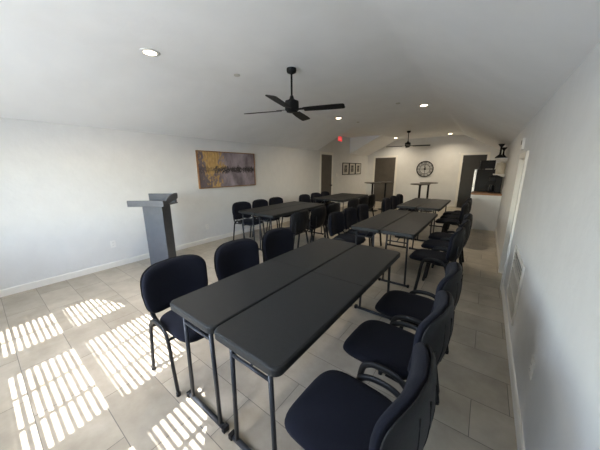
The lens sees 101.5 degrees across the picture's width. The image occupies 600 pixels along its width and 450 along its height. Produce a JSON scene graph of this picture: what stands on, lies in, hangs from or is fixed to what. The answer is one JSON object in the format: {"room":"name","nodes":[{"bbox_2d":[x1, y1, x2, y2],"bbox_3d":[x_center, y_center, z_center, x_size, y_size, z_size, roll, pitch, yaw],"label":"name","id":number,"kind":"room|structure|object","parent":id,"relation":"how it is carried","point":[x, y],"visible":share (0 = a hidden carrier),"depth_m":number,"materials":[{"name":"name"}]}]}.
{"room":"meeting room","nodes":[
{"label":"meeting room","id":0,"kind":"room"},
{"bbox_2d":[0,117,367,289],"bbox_3d":[-0.584,-1.512,6.934,0.120,2.950,12.860,9,16,36],"label":"wall","id":1,"kind":"structure","parent":0,"point":[66,189],"depth_m":3.79,"materials":[{"name":"paint"}]},
{"bbox_2d":[110,240,115,247],"bbox_3d":[-2.997,0.305,3.926,0.009,0.116,0.072,9,16,36],"label":"wall outlet","id":2,"kind":"object","parent":1,"relation":"attached to","point":[112,243],"visible":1,"depth_m":3.92,"materials":[{"name":"white plastic"}]},
{"bbox_2d":[0,203,347,296],"bbox_3d":[-0.529,-0.109,7.205,0.013,0.092,12.640,9,16,36],"label":"baseboard","id":3,"kind":"structure","parent":1,"relation":"attached to","point":[28,286],"depth_m":3.82,"materials":[{"name":"paint"}]},
{"bbox_2d":[195,150,255,188],"bbox_3d":[-1.586,-1.239,5.486,0.042,0.756,1.524,9,16,36],"label":"framed painting","id":4,"kind":"object","parent":1,"relation":"attached to","point":[215,169],"visible":1,"depth_m":5.38,"materials":[{"name":"fabric"}]},
{"bbox_2d":[319,151,333,202],"bbox_3d":[0.983,-1.545,8.902,0.079,2.125,0.920,9,16,36],"label":"door","id":5,"kind":"structure","parent":1,"relation":"in","point":[326,161],"depth_m":8.83,"materials":[{"name":"paint"}]},
{"bbox_2d":[342,163,348,174],"bbox_3d":[1.866,-2.292,9.987,0.025,0.480,0.580,9,16,36],"label":"picture frame","id":6,"kind":"object","parent":1,"relation":"attached to","point":[345,166],"visible":1,"depth_m":9.96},
{"bbox_2d":[349,163,355,174],"bbox_3d":[2.232,-2.402,10.463,0.025,0.480,0.580,9,16,36],"label":"picture frame","id":7,"kind":"object","parent":1,"relation":"attached to","point":[351,165],"visible":1,"depth_m":10.45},
{"bbox_2d":[355,163,360,173],"bbox_3d":[2.598,-2.512,10.938,0.025,0.480,0.580,9,16,36],"label":"picture frame","id":8,"kind":"object","parent":1,"relation":"attached to","point":[358,165],"visible":1,"depth_m":10.93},
{"bbox_2d":[0,201,516,449],"bbox_3d":[1.629,0.341,5.662,5.630,0.120,12.860,9,16,36],"label":"floor","id":9,"kind":"structure","parent":0,"point":[76,373],"depth_m":1.92,"materials":[{"name":"tile"}]},
{"bbox_2d":[127,193,177,264],"bbox_3d":[-2.199,0.114,3.798,0.514,1.188,0.440,0,13,0],"label":"lectern","id":10,"kind":"object","parent":9,"relation":"on","point":[156,211],"visible":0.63,"depth_m":3.71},
{"bbox_2d":[140,254,235,396],"bbox_3d":[-0.827,0.712,1.891,0.563,0.856,0.514,9,16,36],"label":"chair","id":11,"kind":"object","parent":9,"relation":"on","point":[162,282],"visible":0.59,"depth_m":1.84,"materials":[{"name":"fabric"}]},
{"bbox_2d":[214,238,259,280],"bbox_3d":[-0.467,0.603,2.358,0.563,0.856,0.514,10,16,38],"label":"chair","id":12,"kind":"object","parent":9,"relation":"on","point":[232,257],"visible":0.3,"depth_m":2.40,"materials":[{"name":"fabric"}]},
{"bbox_2d":[232,201,261,239],"bbox_3d":[-1.111,-0.056,5.266,0.563,0.856,0.514,9,16,36],"label":"chair","id":13,"kind":"object","parent":9,"relation":"on","point":[243,205],"visible":0.82,"depth_m":5.22,"materials":[{"name":"fabric"}]},
{"bbox_2d":[170,238,355,433],"bbox_3d":[-0.094,0.701,2.185,0.455,0.740,1.830,9,16,36],"label":"folding table","id":14,"kind":"object","parent":9,"relation":"on","point":[208,307],"visible":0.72,"depth_m":1.65,"materials":[{"name":"plastic"}]},
{"bbox_2d":[252,199,279,236],"bbox_3d":[-0.771,-0.149,5.670,0.563,0.856,0.514,8,15,33],"label":"chair","id":15,"kind":"object","parent":9,"relation":"on","point":[259,202],"visible":0.48,"depth_m":5.63,"materials":[{"name":"fabric"}]},
{"bbox_2d":[239,201,307,240],"bbox_3d":[-0.506,-0.061,5.538,0.467,0.740,1.830,9,16,36],"label":"folding table","id":16,"kind":"object","parent":9,"relation":"on","point":[252,211],"visible":0.47,"depth_m":5.01,"materials":[{"name":"plastic"}]},
{"bbox_2d":[262,227,293,261],"bbox_3d":[-0.107,0.495,2.826,0.563,0.856,0.514,9,16,36],"label":"chair","id":17,"kind":"object","parent":9,"relation":"on","point":[276,242],"visible":0.27,"depth_m":2.87,"materials":[{"name":"fabric"}]},
{"bbox_2d":[268,197,290,230],"bbox_3d":[-0.452,-0.252,6.112,0.563,0.856,0.514,9,16,36],"label":"chair","id":18,"kind":"object","parent":9,"relation":"on","point":[274,200],"visible":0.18,"depth_m":6.12,"materials":[{"name":"fabric"}]},
{"bbox_2d":[255,203,324,250],"bbox_3d":[-0.127,0.000,5.261,0.468,0.740,1.830,9,16,36],"label":"folding table","id":19,"kind":"object","parent":9,"relation":"on","point":[280,212],"visible":0.75,"depth_m":4.79,"materials":[{"name":"plastic"}]},
{"bbox_2d":[285,210,308,243],"bbox_3d":[-0.154,0.141,4.383,0.563,0.856,0.514,8,15,34],"label":"chair","id":20,"kind":"object","parent":9,"relation":"on","point":[299,220],"visible":0.65,"depth_m":4.12,"materials":[{"name":"fabric"}]},
{"bbox_2d":[299,194,310,221],"bbox_3d":[0.280,-0.408,6.782,0.563,0.856,0.514,9,16,35],"label":"chair","id":21,"kind":"object","parent":9,"relation":"on","point":[304,197],"visible":0.3,"depth_m":6.84,"materials":[{"name":"fabric"}]},
{"bbox_2d":[214,245,399,449],"bbox_3d":[0.274,0.760,1.916,0.452,0.740,1.830,9,16,36],"label":"folding table","id":22,"kind":"object","parent":9,"relation":"on","point":[275,332],"visible":0.94,"depth_m":1.37,"materials":[{"name":"plastic"}]},
{"bbox_2d":[297,206,326,247],"bbox_3d":[0.212,0.033,4.846,0.563,0.856,0.514,8,15,34],"label":"chair","id":23,"kind":"object","parent":9,"relation":"on","point":[318,215],"visible":0.77,"depth_m":4.58,"materials":[{"name":"fabric"}]},
{"bbox_2d":[310,192,327,213],"bbox_3d":[0.622,-0.512,7.233,0.563,0.856,0.514,10,16,38],"label":"chair","id":24,"kind":"object","parent":9,"relation":"on","point":[313,195],"visible":0.29,"depth_m":7.26,"materials":[{"name":"fabric"}]},
{"bbox_2d":[313,202,339,238],"bbox_3d":[0.543,-0.071,5.298,0.563,0.856,0.514,9,16,36],"label":"chair","id":25,"kind":"object","parent":9,"relation":"on","point":[333,207],"visible":0.3,"depth_m":5.01,"materials":[{"name":"fabric"}]},
{"bbox_2d":[321,191,334,204],"bbox_3d":[0.940,-0.611,7.658,0.563,0.856,0.514,9,16,34],"label":"chair","id":26,"kind":"object","parent":9,"relation":"on","point":[323,193],"visible":0.29,"depth_m":7.69,"materials":[{"name":"fabric"}]},
{"bbox_2d":[313,193,350,224],"bbox_3d":[1.083,-0.540,7.603,0.467,0.740,1.830,9,16,36],"label":"folding table","id":27,"kind":"object","parent":9,"relation":"on","point":[323,198],"visible":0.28,"depth_m":7.29,"materials":[{"name":"plastic"}]},
{"bbox_2d":[327,211,365,244],"bbox_3d":[0.745,0.236,3.945,0.563,0.856,0.514,8,15,34],"label":"chair","id":28,"kind":"object","parent":9,"relation":"on","point":[335,225],"visible":0.78,"depth_m":3.90,"materials":[{"name":"fabric"}]},
{"bbox_2d":[327,194,367,224],"bbox_3d":[1.461,-0.478,7.326,0.468,0.740,1.830,9,16,36],"label":"folding table","id":29,"kind":"object","parent":9,"relation":"on","point":[346,198],"visible":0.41,"depth_m":6.84,"materials":[{"name":"plastic"}]},
{"bbox_2d":[341,198,358,229],"bbox_3d":[1.148,-0.251,6.074,0.563,0.856,0.514,10,16,38],"label":"chair","id":30,"kind":"object","parent":9,"relation":"on","point":[353,203],"visible":0.26,"depth_m":5.75,"materials":[{"name":"fabric"}]},
{"bbox_2d":[343,207,375,245],"bbox_3d":[1.055,0.136,4.376,0.563,0.856,0.514,9,16,34],"label":"chair","id":31,"kind":"object","parent":9,"relation":"on","point":[350,213],"visible":0.49,"depth_m":4.36,"materials":[{"name":"fabric"}]},
{"bbox_2d":[284,342,436,449],"bbox_3d":[0.238,0.892,1.075,0.563,0.856,0.514,10,16,38],"label":"chair","id":32,"kind":"object","parent":9,"relation":"on","point":[337,410],"visible":1,"depth_m":1.00,"materials":[{"name":"fabric"}]},
{"bbox_2d":[359,196,368,204],"bbox_3d":[1.506,-0.360,6.544,0.563,0.856,0.514,10,16,37],"label":"chair","id":33,"kind":"object","parent":9,"relation":"on","point":[363,200],"visible":0.24,"depth_m":6.21,"materials":[{"name":"fabric"}]},
{"bbox_2d":[356,204,381,245],"bbox_3d":[1.392,0.035,4.812,0.563,0.856,0.514,9,16,36],"label":"chair","id":34,"kind":"object","parent":9,"relation":"on","point":[362,209],"visible":0.34,"depth_m":4.89,"materials":[{"name":"fabric"}]},
{"bbox_2d":[368,194,375,215],"bbox_3d":[1.819,-0.457,6.960,0.563,0.856,0.514,9,16,36],"label":"chair","id":35,"kind":"object","parent":9,"relation":"on","point":[371,198],"visible":0.48,"depth_m":6.68,"materials":[{"name":"fabric"}]},
{"bbox_2d":[364,182,380,211],"bbox_3d":[2.685,-1.058,9.143,0.600,1.050,0.600,9,16,36],"label":"bistro table","id":36,"kind":"object","parent":9,"relation":"on","point":[372,183],"visible":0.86,"depth_m":9.02,"materials":[{"name":"black metal"}]},
{"bbox_2d":[351,209,410,247],"bbox_3d":[1.440,0.233,4.205,0.428,0.740,1.830,9,16,36],"label":"folding table","id":37,"kind":"object","parent":9,"relation":"on","point":[374,224],"visible":0.61,"depth_m":3.80,"materials":[{"name":"plastic"}]},
{"bbox_2d":[381,197,390,212],"bbox_3d":[2.246,-0.214,5.886,0.563,0.856,0.514,9,16,34],"label":"chair","id":38,"kind":"object","parent":9,"relation":"on","point":[385,205],"visible":0.26,"depth_m":5.91,"materials":[{"name":"fabric"}]},
{"bbox_2d":[378,182,393,209],"bbox_3d":[3.259,-1.123,9.418,0.600,1.050,0.600,9,16,36],"label":"bistro table","id":39,"kind":"object","parent":9,"relation":"on","point":[381,182],"visible":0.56,"depth_m":9.34,"materials":[{"name":"black metal"}]},
{"bbox_2d":[390,196,406,210],"bbox_3d":[2.577,-0.309,6.296,0.563,0.856,0.514,10,16,37],"label":"chair","id":40,"kind":"object","parent":9,"relation":"on","point":[394,199],"visible":0.27,"depth_m":6.39,"materials":[{"name":"fabric"}]},
{"bbox_2d":[343,290,454,404],"bbox_3d":[0.580,0.789,1.520,0.563,0.856,0.514,10,16,38],"label":"chair","id":41,"kind":"object","parent":9,"relation":"on","point":[386,348],"visible":0.78,"depth_m":1.40,"materials":[{"name":"fabric"}]},
{"bbox_2d":[396,194,417,211],"bbox_3d":[2.907,-0.406,6.713,0.563,0.856,0.514,9,16,35],"label":"chair","id":42,"kind":"object","parent":9,"relation":"on","point":[400,196],"visible":0.34,"depth_m":6.68,"materials":[{"name":"fabric"}]},
{"bbox_2d":[378,211,437,287],"bbox_3d":[1.792,0.290,3.947,0.440,0.740,1.830,9,16,36],"label":"folding table","id":43,"kind":"object","parent":9,"relation":"on","point":[413,223],"visible":0.84,"depth_m":3.42,"materials":[{"name":"plastic"}]},
{"bbox_2d":[395,198,430,239],"bbox_3d":[2.860,-0.213,6.130,0.409,0.740,1.830,9,16,36],"label":"folding table","id":44,"kind":"object","parent":9,"relation":"on","point":[412,204],"visible":0.55,"depth_m":5.62,"materials":[{"name":"plastic"}]},
{"bbox_2d":[375,262,462,391],"bbox_3d":[0.916,0.688,1.956,0.563,0.856,0.514,9,16,36],"label":"chair","id":45,"kind":"object","parent":9,"relation":"on","point":[409,307],"visible":0.54,"depth_m":1.87,"materials":[{"name":"fabric"}]},
{"bbox_2d":[411,183,429,211],"bbox_3d":[3.974,-0.849,8.201,0.600,1.050,0.600,9,16,36],"label":"bistro table","id":46,"kind":"object","parent":9,"relation":"on","point":[419,184],"visible":0.59,"depth_m":8.11,"materials":[{"name":"black metal"}]},
{"bbox_2d":[419,182,436,211],"bbox_3d":[4.649,-1.023,8.949,0.600,1.050,0.600,9,16,36],"label":"bistro table","id":47,"kind":"object","parent":9,"relation":"on","point":[427,194],"visible":0.7,"depth_m":8.86,"materials":[{"name":"black metal"}]},
{"bbox_2d":[414,199,450,241],"bbox_3d":[3.208,-0.157,5.876,0.448,0.740,1.830,9,16,36],"label":"folding table","id":48,"kind":"object","parent":9,"relation":"on","point":[435,205],"visible":0.69,"depth_m":5.42,"materials":[{"name":"plastic"}]},
{"bbox_2d":[409,227,465,289],"bbox_3d":[1.702,0.426,3.087,0.563,0.856,0.514,10,16,38],"label":"chair","id":49,"kind":"object","parent":9,"relation":"on","point":[434,256],"visible":0.91,"depth_m":2.91,"materials":[{"name":"fabric"}]},
{"bbox_2d":[421,219,470,277],"bbox_3d":[2.069,0.325,3.525,0.563,0.856,0.514,10,16,37],"label":"chair","id":50,"kind":"object","parent":9,"relation":"on","point":[443,243],"visible":0.48,"depth_m":3.46,"materials":[{"name":"fabric"}]},
{"bbox_2d":[428,213,472,271],"bbox_3d":[2.408,0.222,3.971,0.563,0.856,0.514,9,16,34],"label":"chair","id":51,"kind":"object","parent":9,"relation":"on","point":[447,234],"visible":0.36,"depth_m":3.93,"materials":[{"name":"fabric"}]},
{"bbox_2d":[435,203,468,231],"bbox_3d":[3.172,-0.052,5.155,0.563,0.856,0.514,8,15,34],"label":"chair","id":52,"kind":"object","parent":9,"relation":"on","point":[465,207],"visible":0.76,"depth_m":4.98,"materials":[{"name":"fabric"}]},
{"bbox_2d":[440,200,471,231],"bbox_3d":[3.509,-0.147,5.565,0.563,0.856,0.514,9,16,35],"label":"chair","id":53,"kind":"object","parent":9,"relation":"on","point":[468,201],"visible":0.3,"depth_m":5.49,"materials":[{"name":"fabric"}]},
{"bbox_2d":[443,198,471,228],"bbox_3d":[3.821,-0.247,5.995,0.563,0.856,0.514,9,16,36],"label":"chair","id":54,"kind":"object","parent":9,"relation":"on","point":[456,211],"visible":0.27,"depth_m":5.99,"materials":[{"name":"fabric"}]},
{"bbox_2d":[469,169,500,197],"bbox_3d":[5.570,-0.921,7.444,0.654,1.510,0.620,9,16,36],"label":"refrigerator","id":55,"kind":"object","parent":9,"relation":"on","point":[481,177],"visible":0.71,"depth_m":7.15,"materials":[{"name":"plastic"}]},
{"bbox_2d":[479,160,495,168],"bbox_3d":[5.534,-1.773,7.223,0.358,0.250,0.440,9,16,36],"label":"microwave","id":56,"kind":"object","parent":55,"relation":"on","point":[484,164],"visible":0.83,"depth_m":7.05,"materials":[{"name":"black metal"}]},
{"bbox_2d":[470,191,501,230],"bbox_3d":[4.799,-0.383,6.418,0.623,0.925,0.620,9,16,36],"label":"half wall","id":57,"kind":"structure","parent":9,"relation":"on","point":[485,206],"depth_m":6.16,"materials":[{"name":"paint"}]},
{"bbox_2d":[471,191,501,195],"bbox_3d":[4.797,-0.814,6.319,0.623,0.040,0.620,9,16,36],"label":"countertop","id":58,"kind":"structure","parent":57,"relation":"on","point":[473,192],"depth_m":6.11,"materials":[{"name":"brown wood"}]},
{"bbox_2d":[485,177,502,192],"bbox_3d":[4.984,-1.040,6.315,0.324,0.400,0.240,9,16,36],"label":"coffee maker","id":59,"kind":"object","parent":57,"relation":"on","point":[498,180],"visible":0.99,"depth_m":6.20,"materials":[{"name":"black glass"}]},
{"bbox_2d":[485,184,493,190],"bbox_3d":[4.928,-0.968,6.371,0.187,0.175,0.122,9,16,36],"label":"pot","id":60,"kind":"object","parent":59,"relation":"on","point":[491,187],"depth_m":6.32,"materials":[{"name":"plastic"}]},
{"bbox_2d":[489,177,495,181],"bbox_3d":[4.957,-1.181,6.303,0.130,0.120,0.240,9,16,36],"label":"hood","id":61,"kind":"object","parent":59,"relation":"attached to","point":[492,179],"depth_m":6.21,"materials":[{"name":"black metal"}]},
{"bbox_2d":[0,0,599,155],"bbox_3d":[1.458,-2.215,5.189,5.010,0.825,12.640,9,16,36],"label":"ceiling","id":62,"kind":"structure","parent":0,"point":[483,69],"depth_m":2.61,"materials":[{"name":"paint"}]},
{"bbox_2d":[139,48,159,56],"bbox_3d":[-1.616,-1.858,2.640,0.196,0.012,0.196,9,16,36],"label":"recessed light","id":63,"kind":"object","parent":62,"relation":"in","point":[150,52],"visible":1,"depth_m":2.63,"materials":[{"name":"white plastic"}]},
{"bbox_2d":[244,67,344,120],"bbox_3d":[-0.107,-1.722,3.146,1.037,0.516,1.037,-7,14,-26],"label":"ceiling fan","id":64,"kind":"object","parent":62,"relation":"hanging from","point":[291,105],"visible":1,"depth_m":3.10,"materials":[{"name":"black metal"}]},
{"bbox_2d":[387,131,429,147],"bbox_3d":[3.670,-2.916,8.302,1.043,0.516,1.043,-5,14,-22],"label":"ceiling fan","id":65,"kind":"object","parent":62,"relation":"hanging from","point":[407,144],"visible":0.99,"depth_m":8.27,"materials":[{"name":"black metal"}]},
{"bbox_2d":[366,135,502,207],"bbox_3d":[5.288,-2.331,10.399,5.010,2.950,0.120,9,16,36],"label":"wall","id":66,"kind":"structure","parent":0,"point":[442,152],"depth_m":10.20,"materials":[{"name":"paint"}]},
{"bbox_2d":[372,155,397,201],"bbox_3d":[3.899,-2.122,11.391,1.095,2.115,0.079,9,16,36],"label":"door","id":67,"kind":"structure","parent":66,"relation":"in","point":[384,167],"depth_m":11.37,"materials":[{"name":"paint"}]},
{"bbox_2d":[416,161,433,176],"bbox_3d":[5.256,-2.357,10.313,0.660,0.660,0.028,9,16,36],"label":"wall clock","id":68,"kind":"object","parent":66,"relation":"attached to","point":[432,169],"visible":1,"depth_m":10.29,"materials":[{"name":"black metal"}]},
{"bbox_2d":[454,152,490,207],"bbox_3d":[6.592,-1.687,9.421,0.915,2.115,0.079,9,16,36],"label":"door","id":69,"kind":"structure","parent":66,"relation":"in","point":[469,162],"depth_m":9.50,"materials":[{"name":"paint"}]},
{"bbox_2d":[496,42,599,449],"bbox_3d":[3.522,-0.849,3.931,0.120,2.950,12.860,9,16,36],"label":"wall","id":70,"kind":"structure","parent":0,"point":[556,235],"depth_m":1.23,"materials":[{"name":"paint"}]},
{"bbox_2d":[495,228,524,449],"bbox_3d":[2.274,0.898,2.724,0.013,0.092,8.650,9,16,36],"label":"baseboard","id":71,"kind":"structure","parent":70,"relation":"attached to","point":[516,407],"depth_m":1.77,"materials":[{"name":"paint"}]},
{"bbox_2d":[498,151,528,289],"bbox_3d":[2.865,-0.059,3.228,0.144,1.730,0.770,9,16,36],"label":"door","id":72,"kind":"structure","parent":70,"relation":"in","point":[523,158],"depth_m":3.35,"materials":[{"name":"paint"}]},
{"bbox_2d":[506,245,524,325],"bbox_3d":[2.061,0.543,2.357,0.015,0.540,0.750,9,16,36],"label":"air vent","id":73,"kind":"object","parent":70,"relation":"in","point":[517,270],"visible":1,"depth_m":2.28,"materials":[{"name":"metal"}]},
{"bbox_2d":[520,137,525,149],"bbox_3d":[3.036,-1.105,3.335,0.034,0.150,0.160,9,16,36],"label":"thermostat","id":74,"kind":"object","parent":70,"relation":"attached to","point":[523,139],"visible":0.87,"depth_m":3.28,"materials":[{"name":"white plastic"}]},
{"bbox_2d":[528,355,534,379],"bbox_3d":[1.321,0.811,1.398,0.009,0.116,0.072,9,16,36],"label":"wall outlet","id":75,"kind":"object","parent":70,"relation":"attached to","point":[532,363],"visible":1,"depth_m":1.38,"materials":[{"name":"white plastic"}]},
{"bbox_3d":[5.131,-1.667,6.249,0.230,0.070,0.620,9,16,36],"label":"wall shelf","id":76,"kind":"object","parent":70,"relation":"attached to","visible":0},
{"bbox_2d":[495,144,504,157],"bbox_3d":[5.010,-1.845,6.109,0.197,0.340,0.197,9,16,36],"label":"pedestal stand","id":77,"kind":"object","parent":76,"relation":"on","point":[500,155],"visible":0.98,"depth_m":6.08,"materials":[{"name":"black metal"}]},
{"bbox_2d":[502,147,507,157],"bbox_3d":[5.220,-1.849,6.280,0.176,0.270,0.176,9,16,36],"label":"pedestal stand","id":78,"kind":"object","parent":76,"relation":"on","point":[503,148],"visible":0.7,"depth_m":6.24,"materials":[{"name":"black metal"}]},
{"bbox_3d":[5.133,-1.287,6.336,0.230,0.070,0.620,9,16,36],"label":"wall shelf","id":79,"kind":"object","parent":70,"relation":"attached to","visible":0},
{"bbox_2d":[495,162,505,173],"bbox_3d":[5.092,-1.448,6.215,0.192,0.298,0.192,9,16,36],"label":"canister","id":80,"kind":"object","parent":79,"relation":"on","point":[500,167],"visible":0.99,"depth_m":6.15,"materials":[{"name":"beige ceramic"}]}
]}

